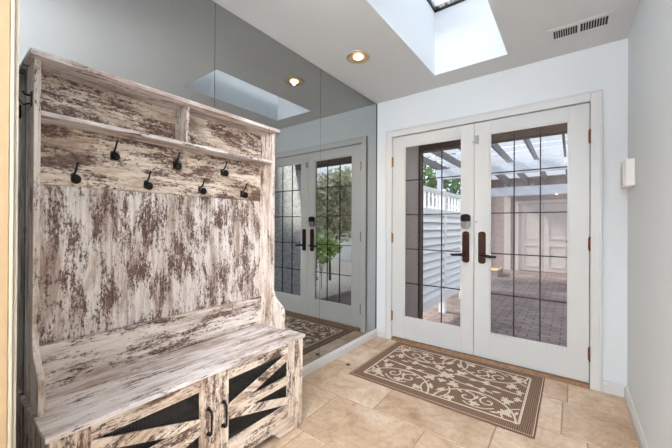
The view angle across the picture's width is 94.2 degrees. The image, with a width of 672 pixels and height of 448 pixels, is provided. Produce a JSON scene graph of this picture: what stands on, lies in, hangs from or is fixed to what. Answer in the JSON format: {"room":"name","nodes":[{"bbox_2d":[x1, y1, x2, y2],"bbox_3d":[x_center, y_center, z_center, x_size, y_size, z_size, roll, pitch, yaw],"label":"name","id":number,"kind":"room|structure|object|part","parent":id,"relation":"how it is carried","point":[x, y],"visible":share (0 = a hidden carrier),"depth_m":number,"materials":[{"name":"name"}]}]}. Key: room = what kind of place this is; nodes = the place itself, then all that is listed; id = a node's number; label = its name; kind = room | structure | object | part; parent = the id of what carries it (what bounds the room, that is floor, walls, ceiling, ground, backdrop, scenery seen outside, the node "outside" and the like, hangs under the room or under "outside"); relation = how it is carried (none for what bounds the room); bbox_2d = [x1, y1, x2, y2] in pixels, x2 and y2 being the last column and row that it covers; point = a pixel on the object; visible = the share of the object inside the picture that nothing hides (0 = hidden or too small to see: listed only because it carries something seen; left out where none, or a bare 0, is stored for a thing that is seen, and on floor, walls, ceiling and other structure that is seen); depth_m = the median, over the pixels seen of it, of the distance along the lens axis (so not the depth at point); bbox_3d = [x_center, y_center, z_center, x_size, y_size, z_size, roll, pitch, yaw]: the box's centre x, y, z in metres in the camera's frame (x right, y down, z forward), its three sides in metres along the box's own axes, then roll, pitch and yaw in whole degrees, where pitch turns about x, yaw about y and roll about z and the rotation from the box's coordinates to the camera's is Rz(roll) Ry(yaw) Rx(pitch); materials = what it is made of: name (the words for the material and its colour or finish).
{"room":"entryway","nodes":[
{"label":"entryway","id":0,"kind":"room"},
{"bbox_2d":[406,146,418,317],"bbox_3d":[0.723,0.033,3.635,0.275,2.580,0.646,0,0,37],"label":"wall","id":1,"kind":"structure","parent":0,"point":[412,153],"depth_m":3.72,"materials":[{"name":"beige paint"}]},
{"bbox_2d":[405,158,414,317],"bbox_3d":[0.785,0.218,3.470,0.022,1.890,0.448,0,0,37],"label":"door","id":2,"kind":"structure","parent":1,"relation":"in","point":[410,164],"depth_m":3.52,"materials":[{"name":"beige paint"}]},
{"bbox_2d":[418,145,421,318],"bbox_3d":[1.019,0.035,3.782,0.020,2.580,0.065,0,0,37],"label":"trim","id":3,"kind":"structure","parent":1,"relation":"attached to","point":[420,151],"depth_m":3.76,"materials":[{"name":"wood"}]},
{"bbox_2d":[421,123,566,152],"bbox_3d":[1.766,-1.066,3.310,1.773,0.375,0.120,0,0,37],"label":"trim","id":4,"kind":"structure","parent":1,"relation":"attached to","point":[557,129],"depth_m":3.21,"materials":[{"name":"brown wood"}]},
{"bbox_2d":[212,0,638,103],"bbox_3d":[-0.589,-1.324,0.328,2.180,0.080,6.200,0,0,37],"label":"ceiling","id":5,"kind":"structure","parent":0,"point":[322,32],"depth_m":2.11,"materials":[{"name":"paint"}]},
{"bbox_2d":[346,50,369,63],"bbox_3d":[0.171,-1.273,2.380,0.184,0.022,0.184,0,0,37],"label":"recessed light","id":6,"kind":"object","parent":5,"relation":"in","point":[357,58],"visible":1,"depth_m":2.37,"materials":[{"name":"gold metal"}]},
{"bbox_3d":[0.171,-1.273,2.380,0.072,0.022,0.072,0,0,37],"label":"bulb","id":7,"kind":"part","parent":6,"relation":"part of","materials":[{"name":"white glass"}]},
{"bbox_2d":[367,0,507,74],"bbox_3d":[0.713,-1.540,2.035,0.674,0.534,1.290,0,0,37],"label":"shaft","id":8,"kind":"object","parent":5,"relation":"attached to","point":[465,33],"depth_m":2.47,"materials":[{"name":"paint"}]},
{"bbox_2d":[427,0,464,12],"bbox_3d":[0.714,-1.833,2.035,0.654,0.049,1.270,0,0,37],"label":"skylight","id":9,"kind":"object","parent":8,"relation":"on","point":[449,3],"visible":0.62,"depth_m":2.60,"materials":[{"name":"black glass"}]},
{"bbox_2d":[548,10,615,43],"bbox_3d":[1.574,-1.265,2.017,0.332,0.006,0.178,0,0,37],"label":"ceiling vent","id":10,"kind":"object","parent":5,"relation":"in","point":[601,21],"visible":1,"depth_m":2.00,"materials":[{"name":"white metal"}]},
{"bbox_2d":[253,336,639,447],"bbox_3d":[-0.561,1.196,0.290,2.080,0.080,6.000,0,0,37],"label":"floor","id":11,"kind":"structure","parent":0,"point":[341,409],"depth_m":1.85,"materials":[{"name":"tile"}]},
{"bbox_2d":[19,48,304,447],"bbox_3d":[-0.674,0.282,1.472,0.415,1.754,1.168,0,0,37],"label":"hall tree","id":12,"kind":"object","parent":11,"relation":"on","point":[153,319],"visible":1,"depth_m":1.41,"materials":[{"name":"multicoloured wood"}]},
{"bbox_3d":[-1.064,0.029,1.105,0.235,1.215,0.018,0,0,37],"label":"panel","id":13,"kind":"part","parent":12,"relation":"part of","materials":[{"name":"beige wood"}]},
{"bbox_3d":[-1.017,0.905,1.062,0.362,0.502,0.016,0,0,37],"label":"panel","id":14,"kind":"part","parent":12,"relation":"part of","materials":[{"name":"wood"}]},
{"bbox_3d":[-0.859,0.906,0.955,0.018,0.501,0.036,0,0,37],"label":"post","id":15,"kind":"part","parent":12,"relation":"part of","materials":[{"name":"beige wood"}]},
{"bbox_3d":[-0.694,0.868,1.173,0.018,0.416,0.507,0,0,37],"label":"cabinet door","id":16,"kind":"part","parent":12,"relation":"part of","materials":[{"name":"beige wood"}]},
{"bbox_3d":[-0.820,0.158,1.603,0.012,0.613,1.072,0,0,37],"label":"panel","id":17,"kind":"part","parent":12,"relation":"part of","materials":[{"name":"beige wood"}]},
{"bbox_2d":[41,110,271,164],"bbox_3d":[-0.766,-0.392,1.566,0.113,0.016,1.072,0,0,37],"label":"shelf","id":18,"kind":"object","parent":12,"relation":"attached to","point":[48,119],"depth_m":1.41,"materials":[{"name":"beige wood"}]},
{"bbox_3d":[-0.675,0.648,1.493,0.390,0.018,1.132,0,0,37],"label":"seat","id":19,"kind":"part","parent":12,"relation":"part of","materials":[{"name":"beige wood"}]},
{"bbox_3d":[-0.538,0.853,1.337,0.033,0.124,0.018,0,0,37],"label":"handle","id":20,"kind":"part","parent":12,"relation":"part of","materials":[{"name":"black metal"}]},
{"bbox_3d":[-0.495,0.853,1.394,0.033,0.124,0.018,0,0,37],"label":"handle","id":21,"kind":"part","parent":12,"relation":"part of","materials":[{"name":"black metal"}]},
{"bbox_3d":[-0.392,0.871,1.573,0.018,0.416,0.491,0,0,37],"label":"cabinet door","id":22,"kind":"part","parent":12,"relation":"part of","materials":[{"name":"beige wood"}]},
{"bbox_3d":[-0.546,1.118,1.369,0.016,0.074,1.001,0,0,37],"label":"rail","id":23,"kind":"part","parent":12,"relation":"part of","materials":[{"name":"beige wood"}]},
{"bbox_3d":[-0.407,0.035,1.975,0.235,1.215,0.018,0,0,37],"label":"panel","id":24,"kind":"part","parent":12,"relation":"part of","materials":[{"name":"beige wood"}]},
{"bbox_3d":[-0.223,0.912,1.798,0.018,0.501,0.070,0,0,37],"label":"post","id":25,"kind":"part","parent":12,"relation":"part of","materials":[{"name":"beige wood"}]},
{"bbox_2d":[349,341,544,439],"bbox_3d":[0.844,1.164,2.397,1.220,0.010,0.848,0,0,37],"label":"doormat","id":26,"kind":"object","parent":11,"relation":"on","point":[502,397],"visible":1,"depth_m":2.27,"materials":[{"name":"brown fabric"}]},
{"bbox_2d":[423,269,566,346],"bbox_3d":[4.817,1.401,6.386,18.000,0.100,9.986,0,0,37],"label":"ground","id":27,"kind":"structure","parent":0,"point":[553,285],"depth_m":4.89,"materials":[{"name":"brick"}]},
{"bbox_2d":[423,185,460,312],"bbox_3d":[1.950,0.409,5.165,0.091,1.850,3.200,0,0,37],"label":"fence","id":28,"kind":"object","parent":27,"relation":"on","point":[451,223],"visible":0.48,"depth_m":4.57,"materials":[{"name":"white paint"}]},
{"bbox_3d":[1.312,1.078,4.315,0.070,0.120,0.919,0,0,37],"label":"rail","id":29,"kind":"part","parent":28,"relation":"part of","materials":[{"name":"white paint"}]},
{"bbox_3d":[1.318,-0.167,4.319,0.070,0.090,0.919,0,0,37],"label":"rail","id":30,"kind":"part","parent":28,"relation":"part of","materials":[{"name":"white paint"}]},
{"bbox_3d":[1.320,-0.467,4.319,0.080,0.050,0.919,0,0,37],"label":"rail","id":31,"kind":"part","parent":28,"relation":"part of","materials":[{"name":"white paint"}]},
{"bbox_3d":[1.316,0.446,4.316,0.080,1.146,0.919,0,0,37],"label":"louver panel","id":32,"kind":"part","parent":28,"relation":"part of","materials":[{"name":"white paint"}]},
{"bbox_3d":[1.613,0.406,4.719,0.090,1.850,0.080,0,0,37],"label":"post","id":33,"kind":"part","parent":28,"relation":"part of","materials":[{"name":"white paint"}]},
{"bbox_3d":[1.933,1.083,5.137,0.070,0.120,0.979,0,0,37],"label":"rail","id":34,"kind":"part","parent":28,"relation":"part of","materials":[{"name":"white paint"}]},
{"bbox_3d":[1.937,0.451,5.138,0.080,1.146,0.979,0,0,37],"label":"louver panel","id":35,"kind":"part","parent":28,"relation":"part of","materials":[{"name":"white paint"}]},
{"bbox_3d":[1.939,-0.162,5.141,0.070,0.090,0.979,0,0,37],"label":"rail","id":36,"kind":"part","parent":28,"relation":"part of","materials":[{"name":"white paint"}]},
{"bbox_3d":[1.940,-0.462,5.141,0.080,0.050,0.979,0,0,37],"label":"rail","id":37,"kind":"part","parent":28,"relation":"part of","materials":[{"name":"white paint"}]},
{"bbox_2d":[423,153,460,210],"bbox_3d":[3.254,-0.847,11.813,3.684,4.420,2.595,0,0,37],"label":"tree","id":38,"kind":"object","parent":27,"relation":"on","point":[455,186],"visible":0.16,"depth_m":11.11,"materials":[{"name":"green plant"}]},
{"bbox_2d":[423,134,566,208],"bbox_3d":[3.408,-0.001,6.324,2.420,2.690,5.600,0,0,37],"label":"pergola","id":39,"kind":"object","parent":27,"relation":"on","point":[503,161],"visible":0.3,"depth_m":5.92,"materials":[{"name":"paint"}]},
{"bbox_3d":[2.204,0.200,6.605,0.090,2.279,0.120,0,0,37],"label":"post","id":40,"kind":"part","parent":39,"relation":"part of","materials":[{"name":"paint"}]},
{"bbox_2d":[491,267,502,276],"bbox_3d":[4.075,1.274,8.473,0.700,0.160,0.750,0,0,37],"label":"planter box","id":41,"kind":"object","parent":27,"relation":"on","point":[495,271],"visible":0.41,"depth_m":8.05,"materials":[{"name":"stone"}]},
{"bbox_2d":[491,174,566,273],"bbox_3d":[8.100,-0.156,6.830,9.300,3.050,0.940,0,0,37],"label":"house","id":42,"kind":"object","parent":27,"relation":"on","point":[527,225],"visible":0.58,"depth_m":9.00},
{"bbox_3d":[5.622,0.381,9.010,0.590,1.925,0.036,0,0,37],"label":"house door","id":43,"kind":"part","parent":42,"relation":"part of","materials":[{"name":"white wood"}]},
{"bbox_3d":[5.859,0.344,8.825,1.380,2.040,0.049,0,0,37],"label":"door casing","id":44,"kind":"part","parent":42,"relation":"part of","materials":[{"name":"white wood"}]},
{"bbox_3d":[6.101,0.382,8.648,0.590,1.925,0.036,0,0,37],"label":"house door","id":45,"kind":"part","parent":42,"relation":"part of","materials":[{"name":"white wood"}]},
{"bbox_2d":[376,38,627,390],"bbox_3d":[1.241,-0.007,2.757,2.180,2.519,0.130,0,0,37],"label":"wall","id":46,"kind":"structure","parent":0,"point":[605,66],"depth_m":2.27,"materials":[{"name":"paint"}]},
{"bbox_2d":[391,124,474,354],"bbox_3d":[0.875,0.130,2.937,0.788,2.010,0.106,0,0,37],"label":"door","id":47,"kind":"structure","parent":46,"relation":"in","point":[460,338],"depth_m":2.89,"materials":[{"name":"paint"}]},
{"bbox_3d":[1.081,0.269,2.748,0.139,0.038,0.054,0,0,37],"label":"lever","id":48,"kind":"part","parent":47,"relation":"part of","materials":[{"name":"metal"}]},
{"bbox_3d":[1.140,0.202,2.743,0.060,0.276,0.008,0,0,37],"label":"handle plate","id":49,"kind":"part","parent":47,"relation":"part of","materials":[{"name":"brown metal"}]},
{"bbox_3d":[1.136,0.010,2.737,0.080,0.066,0.024,0,0,37],"label":"deadbolt plate","id":50,"kind":"part","parent":47,"relation":"part of","materials":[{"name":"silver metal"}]},
{"bbox_2d":[391,336,589,388],"bbox_3d":[1.225,1.159,2.748,1.562,0.026,0.152,0,0,37],"label":"threshold","id":51,"kind":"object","parent":46,"relation":"attached to","point":[461,354],"depth_m":2.57,"materials":[{"name":"brown wood"}]},
{"bbox_2d":[385,89,602,391],"bbox_3d":[1.189,0.113,2.697,1.696,2.117,0.026,0,0,37],"label":"trim","id":52,"kind":"structure","parent":46,"relation":"attached to","point":[596,97],"depth_m":2.22,"materials":[{"name":"white paint"}]},
{"bbox_2d":[377,328,623,396],"bbox_3d":[1.194,1.132,2.693,1.908,0.080,0.016,0,0,37],"label":"baseboard","id":53,"kind":"structure","parent":46,"relation":"attached to","point":[617,389],"depth_m":2.15,"materials":[{"name":"white paint"}]},
{"bbox_2d":[472,103,590,382],"bbox_3d":[1.499,0.132,2.466,0.806,2.010,0.106,0,0,37],"label":"door","id":54,"kind":"structure","parent":46,"relation":"in","point":[572,361],"depth_m":2.40,"materials":[{"name":"paint"}]},
{"bbox_3d":[1.245,0.202,2.664,0.060,0.276,0.008,0,0,37],"label":"handle plate","id":55,"kind":"part","parent":54,"relation":"part of","materials":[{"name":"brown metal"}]},
{"bbox_3d":[1.266,0.269,2.608,0.139,0.038,0.054,0,0,37],"label":"lever","id":56,"kind":"part","parent":54,"relation":"part of","materials":[{"name":"black metal"}]},
{"bbox_2d":[589,234,589,382],"bbox_3d":[1.250,0.132,2.777,1.624,2.082,0.082,0,0,37],"label":"trim","id":57,"kind":"structure","parent":46,"relation":"attached to","point":[589,234],"depth_m":2.27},
{"bbox_2d":[627,0,671,447],"bbox_3d":[0.225,-0.062,-0.305,0.120,2.438,5.982,0,0,37],"label":"wall","id":58,"kind":"structure","parent":0,"point":[649,258],"depth_m":1.49,"materials":[{"name":"paint"}]},
{"bbox_2d":[621,158,635,188],"bbox_3d":[1.819,-0.310,1.950,0.052,0.166,0.210,0,0,37],"label":"door chime","id":59,"kind":"object","parent":58,"relation":"attached to","point":[628,166],"visible":1,"depth_m":1.87,"materials":[{"name":"beige plastic"}]},
{"bbox_2d":[624,385,648,447],"bbox_3d":[0.194,1.118,-0.228,0.016,0.080,5.882,0,0,37],"label":"baseboard","id":60,"kind":"structure","parent":58,"relation":"attached to","point":[642,442],"depth_m":1.77,"materials":[{"name":"white paint"}]},
{"bbox_3d":[-1.008,-0.064,0.802,0.716,2.438,0.125,0,0,37],"label":"wall","id":61,"kind":"structure","parent":0,"visible":0},
{"bbox_2d":[0,0,10,447],"bbox_3d":[-0.709,0.056,0.582,0.024,2.199,0.136,0,0,37],"label":"door frame","id":62,"kind":"structure","parent":61,"relation":"attached to","point":[5,5],"depth_m":0.62,"materials":[{"name":"beige wood"}]},
{"bbox_2d":[7,0,18,447],"bbox_3d":[-0.683,0.056,0.655,0.070,2.199,0.012,0,0,37],"label":"trim","id":63,"kind":"structure","parent":61,"relation":"attached to","point":[14,61],"depth_m":0.64,"materials":[{"name":"white wood"}]},
{"bbox_3d":[-1.425,-0.066,0.940,0.114,2.438,5.982,0,0,37],"label":"wall","id":64,"kind":"structure","parent":0,"visible":0},
{"bbox_2d":[16,0,214,447],"bbox_3d":[-0.972,-0.096,1.440,0.005,2.366,0.888,0,0,37],"label":"mirror panel","id":65,"kind":"object","parent":64,"relation":"attached to","point":[168,46],"visible":0.29,"depth_m":1.42,"materials":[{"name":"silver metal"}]},
{"bbox_2d":[214,2,320,365],"bbox_3d":[-0.418,-0.091,2.174,0.005,2.366,0.944,0,0,37],"label":"mirror panel","id":66,"kind":"object","parent":64,"relation":"attached to","point":[259,79],"visible":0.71,"depth_m":2.27,"materials":[{"name":"silver metal"}]},
{"bbox_2d":[302,329,376,377],"bbox_3d":[-0.411,1.128,2.171,0.024,0.069,2.782,0,0,37],"label":"baseboard","id":67,"kind":"structure","parent":64,"relation":"attached to","point":[322,361],"depth_m":2.71,"materials":[{"name":"white paint"}]},
{"bbox_2d":[319,69,376,357],"bbox_3d":[0.144,-0.086,2.919,0.005,2.366,0.918,0,0,37],"label":"mirror panel","id":68,"kind":"object","parent":64,"relation":"attached to","point":[348,118],"visible":1,"depth_m":2.84,"materials":[{"name":"silver metal"}]},
{"bbox_2d":[376,147,376,299],"bbox_3d":[0.425,-0.084,3.287,0.009,2.368,0.007,0,0,37],"label":"trim","id":69,"kind":"structure","parent":64,"relation":"attached to","point":[376,147],"depth_m":3.28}
]}

